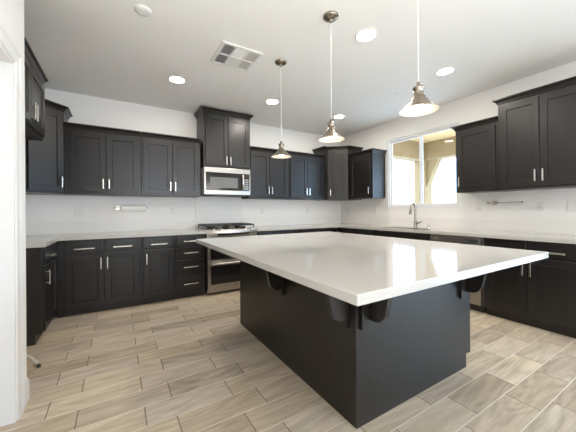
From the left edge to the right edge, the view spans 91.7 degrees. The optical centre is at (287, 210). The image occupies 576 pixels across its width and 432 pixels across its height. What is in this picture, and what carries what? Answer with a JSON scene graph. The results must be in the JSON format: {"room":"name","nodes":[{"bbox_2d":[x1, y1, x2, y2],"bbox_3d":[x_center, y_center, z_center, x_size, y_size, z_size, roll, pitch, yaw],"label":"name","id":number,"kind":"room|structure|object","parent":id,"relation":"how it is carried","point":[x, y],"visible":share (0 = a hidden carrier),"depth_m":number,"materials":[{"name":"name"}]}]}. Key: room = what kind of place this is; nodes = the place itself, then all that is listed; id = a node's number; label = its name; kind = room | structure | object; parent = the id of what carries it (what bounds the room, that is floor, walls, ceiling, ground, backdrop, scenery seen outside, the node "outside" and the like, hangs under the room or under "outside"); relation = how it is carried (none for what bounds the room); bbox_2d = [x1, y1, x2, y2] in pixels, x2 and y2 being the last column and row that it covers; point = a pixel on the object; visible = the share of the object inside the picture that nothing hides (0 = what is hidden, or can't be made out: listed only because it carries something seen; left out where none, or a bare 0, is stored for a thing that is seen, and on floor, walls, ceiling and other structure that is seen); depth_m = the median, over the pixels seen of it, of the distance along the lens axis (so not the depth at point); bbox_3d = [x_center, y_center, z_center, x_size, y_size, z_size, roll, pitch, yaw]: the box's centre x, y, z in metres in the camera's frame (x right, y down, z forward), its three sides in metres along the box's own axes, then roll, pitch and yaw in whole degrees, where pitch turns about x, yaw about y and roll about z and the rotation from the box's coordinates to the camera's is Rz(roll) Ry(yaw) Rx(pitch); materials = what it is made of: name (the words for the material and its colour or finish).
{"room":"kitchen","nodes":[
{"label":"kitchen","id":0,"kind":"room"},
{"bbox_2d":[0,0,26,379],"bbox_3d":[-1.220,-0.173,-0.167,1.245,2.751,8.464,0,0,-31],"label":"wall","id":1,"kind":"structure","parent":0,"point":[11,11],"depth_m":1.74,"materials":[{"name":"white paint"}]},
{"bbox_2d":[0,43,16,426],"bbox_3d":[-1.407,0.176,1.218,0.133,2.055,0.825,0,0,-31],"label":"door","id":2,"kind":"structure","parent":1,"relation":"in","point":[8,407],"depth_m":1.57,"materials":[{"name":"white"}]},
{"bbox_2d":[0,19,24,419],"bbox_3d":[-1.344,0.131,1.256,0.021,2.145,1.005,0,0,-31],"label":"trim","id":3,"kind":"structure","parent":1,"relation":"attached to","point":[6,40],"depth_m":1.63,"materials":[{"name":"white"}]},
{"bbox_2d":[25,377,29,405],"bbox_3d":[-1.921,1.141,1.589,0.659,0.132,0.167,0,0,-31],"label":"baseboard","id":4,"kind":"structure","parent":1,"relation":"attached to","point":[27,382],"depth_m":1.76,"materials":[{"name":"white wood"}]},
{"bbox_2d":[24,36,47,140],"bbox_3d":[-2.237,-0.915,2.037,0.647,0.572,0.914,0,0,-31],"label":"upper cabinet","id":5,"kind":"object","parent":1,"relation":"attached to","point":[35,78],"visible":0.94,"depth_m":2.22,"materials":[{"name":"brown wood"}]},
{"bbox_2d":[25,88,340,273],"bbox_3d":[-1.217,-0.173,4.709,5.446,2.751,0.140,0,0,-31],"label":"wall","id":6,"kind":"structure","parent":0,"point":[85,109],"depth_m":4.11,"materials":[{"name":"white paint"}]},
{"bbox_2d":[25,99,72,194],"bbox_3d":[-2.924,-0.717,3.192,0.673,1.042,0.675,0,0,-31],"label":"upper cabinet","id":7,"kind":"object","parent":6,"relation":"attached to","point":[44,160],"visible":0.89,"depth_m":3.18,"materials":[{"name":"brown wood"}]},
{"bbox_2d":[64,122,140,196],"bbox_3d":[-2.403,-0.627,3.679,0.813,0.855,0.384,0,0,-31],"label":"upper cabinet","id":8,"kind":"object","parent":6,"relation":"attached to","point":[98,160],"visible":1,"depth_m":3.53,"materials":[{"name":"brown wood"}]},
{"bbox_2d":[26,219,195,234],"bbox_3d":[-2.101,0.217,3.349,2.233,0.154,1.258,0,0,-31],"label":"backsplash","id":9,"kind":"structure","parent":6,"relation":"attached to","point":[33,228],"depth_m":3.82,"materials":[{"name":"stone"}]},
{"bbox_2d":[140,131,200,197],"bbox_3d":[-1.718,-0.632,4.097,0.785,0.855,0.384,0,0,-31],"label":"upper cabinet","id":10,"kind":"object","parent":6,"relation":"attached to","point":[170,164],"visible":1,"depth_m":3.95,"materials":[{"name":"brown wood"}]},
{"bbox_2d":[196,197,241,227],"bbox_3d":[-1.141,0.032,4.661,0.772,0.510,0.018,0,0,-31],"label":"backsplash","id":11,"kind":"structure","parent":6,"relation":"attached to","point":[209,210],"depth_m":4.64,"materials":[{"name":"stone"}]},
{"bbox_2d":[194,106,252,169],"bbox_3d":[-1.024,-1.090,4.476,0.835,0.868,0.461,0,0,-31],"label":"upper cabinet","id":12,"kind":"object","parent":6,"relation":"attached to","point":[224,135],"visible":0.95,"depth_m":4.29,"materials":[{"name":"brown wood"}]},
{"bbox_2d":[200,167,249,196],"bbox_3d":[-1.012,-0.438,4.469,0.740,0.426,0.443,0,0,-31],"label":"microwave","id":13,"kind":"object","parent":12,"relation":"attached to","point":[216,182],"visible":1,"depth_m":4.30,"materials":[{"name":"grey metal"}]},
{"bbox_2d":[241,146,289,199],"bbox_3d":[-0.391,-0.628,4.905,0.768,0.850,0.384,0,0,-31],"label":"upper cabinet","id":14,"kind":"object","parent":6,"relation":"attached to","point":[268,175],"visible":0.88,"depth_m":4.75,"materials":[{"name":"brown wood"}]},
{"bbox_2d":[281,151,324,199],"bbox_3d":[0.281,-0.633,5.315,0.798,0.850,0.384,0,0,-31],"label":"upper cabinet","id":15,"kind":"object","parent":6,"relation":"attached to","point":[305,170],"visible":0.93,"depth_m":5.17,"materials":[{"name":"brown wood"}]},
{"bbox_2d":[312,145,362,200],"bbox_3d":[0.988,-0.721,5.582,0.762,1.025,0.665,0,0,-31],"label":"upper cabinet","id":16,"kind":"object","parent":6,"relation":"attached to","point":[336,159],"visible":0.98,"depth_m":5.39,"materials":[{"name":"brown wood"}]},
{"bbox_3d":[-2.226,-0.036,3.966,0.417,0.056,0.077,0,0,-31],"label":"paper towel holder","id":17,"kind":"object","parent":6,"relation":"attached to","visible":0},
{"bbox_2d":[121,205,145,210],"bbox_3d":[-2.186,-0.036,3.960,0.300,0.090,0.090,0,0,-31],"label":"paper towel roll","id":18,"kind":"object","parent":17,"relation":"on","point":[123,207],"visible":1,"depth_m":3.93,"materials":[{"name":"white paper"}]},
{"bbox_2d":[0,290,575,431],"bbox_3d":[0.831,1.238,1.077,6.026,0.100,8.464,0,0,-31],"label":"floor","id":19,"kind":"structure","parent":0,"point":[188,364],"depth_m":1.94,"materials":[{"name":"beige tile"}]},
{"bbox_2d":[27,355,40,367],"bbox_3d":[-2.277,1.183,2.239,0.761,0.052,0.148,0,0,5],"label":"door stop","id":20,"kind":"object","parent":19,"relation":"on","point":[38,365],"visible":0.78,"depth_m":2.18,"materials":[{"name":"white metal"}]},
{"bbox_2d":[26,243,56,345],"bbox_3d":[-2.625,0.775,2.676,0.630,0.874,0.636,0,0,-31],"label":"base cabinet","id":21,"kind":"object","parent":19,"relation":"on","point":[41,276],"visible":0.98,"depth_m":2.54,"materials":[{"name":"brown wood"}]},
{"bbox_2d":[56,237,141,317],"bbox_3d":[-2.351,0.773,3.554,0.843,0.874,0.642,0,0,-31],"label":"base cabinet","id":22,"kind":"object","parent":19,"relation":"on","point":[94,275],"visible":0.96,"depth_m":3.29,"materials":[{"name":"brown wood"}]},
{"bbox_2d":[26,229,206,247],"bbox_3d":[-2.101,0.314,3.349,2.233,0.038,1.258,0,0,-31],"label":"countertop","id":23,"kind":"structure","parent":22,"relation":"on","point":[32,241],"depth_m":3.38,"materials":[{"name":"white stone"}]},
{"bbox_2d":[142,235,174,303],"bbox_3d":[-1.822,0.770,3.876,0.390,0.874,0.642,0,0,-31],"label":"base cabinet","id":24,"kind":"object","parent":19,"relation":"on","point":[158,252],"visible":0.95,"depth_m":3.63,"materials":[{"name":"brown wood"}]},
{"bbox_2d":[174,234,204,298],"bbox_3d":[-1.484,0.767,4.082,0.396,0.874,0.642,0,0,-31],"label":"base cabinet","id":25,"kind":"object","parent":19,"relation":"on","point":[189,255],"visible":0.9,"depth_m":3.83,"materials":[{"name":"brown wood"}]},
{"bbox_2d":[196,223,256,294],"bbox_3d":[-0.942,0.702,4.349,0.775,0.996,0.711,0,0,-31],"label":"gas range","id":26,"kind":"object","parent":19,"relation":"on","point":[222,271],"visible":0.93,"depth_m":4.02,"materials":[{"name":"silver metal"}]},
{"bbox_2d":[196,227,252,230],"bbox_3d":[-0.981,0.289,4.409,0.775,0.033,0.572,0,0,-31],"label":"cooktop","id":27,"kind":"object","parent":26,"relation":"in","point":[207,228],"depth_m":4.24,"materials":[{"name":"silver metal"}]},
{"bbox_2d":[257,229,298,234],"bbox_3d":[-0.291,0.759,4.809,0.788,0.874,0.642,0,0,-31],"label":"base cabinet","id":28,"kind":"object","parent":19,"relation":"on","point":[272,232],"visible":0.02,"depth_m":4.56,"materials":[{"name":"brown wood"}]},
{"bbox_2d":[299,227,335,232],"bbox_3d":[0.406,0.754,5.235,0.838,0.874,0.642,0,0,-31],"label":"base cabinet","id":29,"kind":"object","parent":19,"relation":"on","point":[334,228],"visible":0.05,"depth_m":4.99,"materials":[{"name":"brown wood"}]},
{"bbox_2d":[339,227,375,235],"bbox_3d":[1.412,0.747,5.009,0.652,0.874,0.848,0,0,-31],"label":"base cabinet","id":30,"kind":"object","parent":19,"relation":"on","point":[342,230],"visible":0.04,"depth_m":4.78,"materials":[{"name":"brown wood"}]},
{"bbox_2d":[252,223,575,243],"bbox_3d":[1.280,0.290,3.650,2.289,0.038,4.263,0,0,-31],"label":"countertop","id":31,"kind":"structure","parent":30,"relation":"on","point":[541,237],"depth_m":3.53,"materials":[{"name":"white stone"}]},
{"bbox_2d":[384,227,430,229],"bbox_3d":[1.794,0.395,4.195,0.279,0.254,0.724,0,0,-31],"label":"sink","id":32,"kind":"object","parent":31,"relation":"in","point":[384,227],"visible":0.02,"depth_m":4.33,"materials":[{"name":"silver metal"}]},
{"bbox_2d":[409,203,421,227],"bbox_3d":[1.946,0.075,4.272,0.181,0.383,0.096,0,0,23],"label":"kitchen faucet","id":33,"kind":"object","parent":31,"relation":"on","point":[414,204],"visible":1,"depth_m":4.27,"materials":[{"name":"silver metal"}]},
{"bbox_2d":[240,260,486,428],"bbox_3d":[0.440,0.754,2.454,1.427,0.874,1.857,0,0,-31],"label":"kitchen island","id":34,"kind":"object","parent":19,"relation":"on","point":[365,361],"visible":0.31,"depth_m":1.81,"materials":[{"name":"brown wood"}]},
{"bbox_2d":[196,231,548,305],"bbox_3d":[0.383,0.297,2.311,1.711,0.040,2.214,0,0,-31],"label":"island countertop","id":35,"kind":"structure","parent":34,"relation":"on","point":[354,269],"depth_m":1.57,"materials":[{"name":"white stone"}]},
{"bbox_2d":[376,230,429,240],"bbox_3d":[1.885,0.744,4.232,0.652,0.874,0.908,0,0,-31],"label":"base cabinet","id":36,"kind":"object","parent":19,"relation":"on","point":[407,235],"visible":0.02,"depth_m":4.01,"materials":[{"name":"brown wood"}]},
{"bbox_2d":[430,234,486,312],"bbox_3d":[2.266,0.744,3.568,0.658,0.868,0.604,0,0,-31],"label":"dishwasher","id":37,"kind":"object","parent":19,"relation":"on","point":[477,300],"visible":0.27,"depth_m":3.26,"materials":[{"name":"grey metal"}]},
{"bbox_2d":[484,238,575,337],"bbox_3d":[2.657,0.738,2.966,0.652,0.874,0.788,0,0,-31],"label":"base cabinet","id":38,"kind":"object","parent":19,"relation":"on","point":[541,294],"visible":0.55,"depth_m":2.75,"materials":[{"name":"brown wood"}]},
{"bbox_2d":[24,0,575,136],"bbox_3d":[0.811,-1.613,1.077,6.026,0.100,8.464,0,0,-31],"label":"ceiling","id":39,"kind":"structure","parent":0,"point":[105,49],"depth_m":2.72,"materials":[{"name":"white paint"}]},
{"bbox_2d":[134,4,151,16],"bbox_3d":[-1.121,-1.539,2.161,0.124,0.020,0.124,0,0,-31],"label":"smoke detector","id":40,"kind":"object","parent":39,"relation":"attached to","point":[140,9],"visible":1,"depth_m":2.14,"materials":[{"name":"white plastic"}]},
{"bbox_2d":[139,10,146,14],"bbox_3d":[-1.121,-1.530,2.161,0.060,0.002,0.060,0,0,-31],"label":"grille","id":41,"kind":"object","parent":40,"relation":"attached to","point":[141,12],"depth_m":2.16,"materials":[{"name":"white plastic"}]},
{"bbox_2d":[168,76,185,83],"bbox_3d":[-1.312,-1.543,3.305,0.196,0.008,0.196,0,0,-31],"label":"recessed light","id":42,"kind":"object","parent":39,"relation":"in","point":[175,79],"visible":1,"depth_m":3.30,"materials":[{"name":"white plastic"}]},
{"bbox_2d":[210,41,262,71],"bbox_3d":[-0.526,-1.546,2.833,0.410,0.014,0.410,0,0,-31],"label":"ceiling vent","id":43,"kind":"object","parent":39,"relation":"in","point":[234,56],"visible":1,"depth_m":2.81,"materials":[{"name":"grey metal"}]},
{"bbox_2d":[265,99,278,104],"bbox_3d":[-0.228,-1.551,3.991,0.196,0.008,0.196,0,0,-31],"label":"recessed light","id":44,"kind":"object","parent":39,"relation":"in","point":[268,101],"visible":1,"depth_m":3.98,"materials":[{"name":"white plastic"}]},
{"bbox_2d":[271,59,290,158],"bbox_3d":[-0.072,-1.060,2.930,0.212,0.994,0.212,0,0,-31],"label":"pendant lamp","id":45,"kind":"object","parent":39,"relation":"hanging from","point":[281,153],"visible":1,"depth_m":2.91,"materials":[{"name":"silver metal"}]},
{"bbox_2d":[318,11,344,142],"bbox_3d":[0.346,-1.064,2.244,0.212,0.990,0.212,0,0,-31],"label":"pendant lamp","id":46,"kind":"object","parent":39,"relation":"hanging from","point":[331,135],"visible":1,"depth_m":2.23,"materials":[{"name":"silver metal"}]},
{"bbox_2d":[333,115,344,118],"bbox_3d":[0.848,-1.558,4.651,0.196,0.008,0.196,0,0,-31],"label":"recessed light","id":47,"kind":"object","parent":39,"relation":"in","point":[335,116],"visible":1,"depth_m":4.64,"materials":[{"name":"white plastic"}]},
{"bbox_2d":[355,28,377,41],"bbox_3d":[0.695,-1.557,2.489,0.196,0.008,0.196,0,0,-31],"label":"recessed light","id":48,"kind":"object","parent":39,"relation":"in","point":[367,34],"visible":1,"depth_m":2.48,"materials":[{"name":"white plastic"}]},
{"bbox_2d":[399,0,439,116],"bbox_3d":[0.742,-1.065,1.595,0.212,0.994,0.212,0,0,-31],"label":"pendant lamp","id":49,"kind":"object","parent":39,"relation":"hanging from","point":[419,105],"visible":1,"depth_m":1.59,"materials":[{"name":"silver metal"}]},
{"bbox_2d":[435,67,454,75],"bbox_3d":[1.767,-1.565,3.146,0.196,0.008,0.196,0,0,-31],"label":"recessed light","id":50,"kind":"object","parent":39,"relation":"in","point":[446,70],"visible":1,"depth_m":3.15,"materials":[{"name":"white plastic"}]},
{"bbox_2d":[340,61,575,219],"bbox_3d":[3.334,-0.205,2.609,0.140,2.751,8.464,0,0,-31],"label":"wall","id":51,"kind":"structure","parent":0,"point":[479,106],"depth_m":3.79,"materials":[{"name":"white paint"}]},
{"bbox_2d":[348,148,386,198],"bbox_3d":[1.460,-0.649,5.170,0.384,0.855,0.603,0,0,-31],"label":"upper cabinet","id":52,"kind":"object","parent":51,"relation":"attached to","point":[367,167],"visible":1,"depth_m":5.01,"materials":[{"name":"brown wood"}]},
{"bbox_2d":[242,216,575,234],"bbox_3d":[1.279,0.194,3.650,2.289,0.154,4.263,0,0,-31],"label":"backsplash","id":53,"kind":"structure","parent":51,"relation":"attached to","point":[567,227],"depth_m":4.11,"materials":[{"name":"stone"}]},
{"bbox_2d":[388,123,458,206],"bbox_3d":[2.147,-0.651,4.511,0.070,1.190,1.213,0,0,-31],"label":"window","id":54,"kind":"structure","parent":51,"relation":"in","point":[420,135],"depth_m":4.50,"materials":[{"name":"white"}]},
{"bbox_2d":[387,121,459,208],"bbox_3d":[2.109,-0.650,4.487,0.018,1.232,1.253,0,0,-31],"label":"trim","id":55,"kind":"structure","parent":51,"relation":"attached to","point":[458,122],"depth_m":4.49,"materials":[{"name":"white"}]},
{"bbox_2d":[450,116,507,192],"bbox_3d":[2.439,-0.666,3.564,0.384,0.865,0.529,0,0,-31],"label":"upper cabinet","id":56,"kind":"object","parent":51,"relation":"attached to","point":[476,141],"visible":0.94,"depth_m":3.45,"materials":[{"name":"brown wood"}]},
{"bbox_2d":[477,202,481,209],"bbox_3d":[2.559,-0.059,3.738,0.010,0.116,0.070,0,0,-31],"label":"light switch","id":57,"kind":"object","parent":51,"relation":"attached to","point":[479,204],"visible":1,"depth_m":3.73,"materials":[{"name":"white plastic"}]},
{"bbox_2d":[487,201,523,204],"bbox_3d":[2.691,-0.097,3.462,0.072,0.059,0.380,0,0,-31],"label":"towel bar","id":58,"kind":"object","parent":51,"relation":"attached to","point":[493,202],"visible":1,"depth_m":3.50,"materials":[{"name":"silver metal"}]},
{"bbox_2d":[492,76,575,190],"bbox_3d":[2.768,-0.762,3.009,0.399,1.048,0.844,0,0,-31],"label":"upper cabinet","id":59,"kind":"object","parent":51,"relation":"attached to","point":[537,126],"visible":1,"depth_m":2.93,"materials":[{"name":"brown wood"}]},
{"bbox_2d":[536,201,543,210],"bbox_3d":[2.884,-0.051,3.205,0.009,0.116,0.070,0,0,-31],"label":"wall outlet","id":60,"kind":"object","parent":51,"relation":"attached to","point":[539,204],"visible":1,"depth_m":3.20,"materials":[{"name":"white plastic"}]},
{"bbox_2d":[567,201,575,211],"bbox_3d":[3.033,-0.042,2.961,0.010,0.116,0.116,0,0,-31],"label":"light switch","id":61,"kind":"object","parent":51,"relation":"attached to","point":[571,205],"visible":1,"depth_m":2.98,"materials":[{"name":"white plastic"}]},
{"label":"outside","id":62,"kind":"structure","parent":0,"visible":0},
{"bbox_3d":[6.800,1.356,9.995,38.000,0.180,40.000,0,0,-31],"label":"ground","id":63,"kind":"structure","parent":62,"visible":0},
{"bbox_2d":[393,200,455,203],"bbox_3d":[12.001,0.245,13.169,0.340,1.970,34.000,0,0,-31],"label":"wall","id":64,"kind":"structure","parent":63,"relation":"on","point":[437,201],"depth_m":17.48,"materials":[{"name":"grey"}]},
{"bbox_2d":[393,129,455,203],"bbox_3d":[3.373,-0.220,5.066,2.464,3.020,3.700,0,0,-31],"label":"patio cover","id":65,"kind":"object","parent":63,"relation":"on","point":[438,146],"visible":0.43,"depth_m":6.62,"materials":[{"name":"brown"}]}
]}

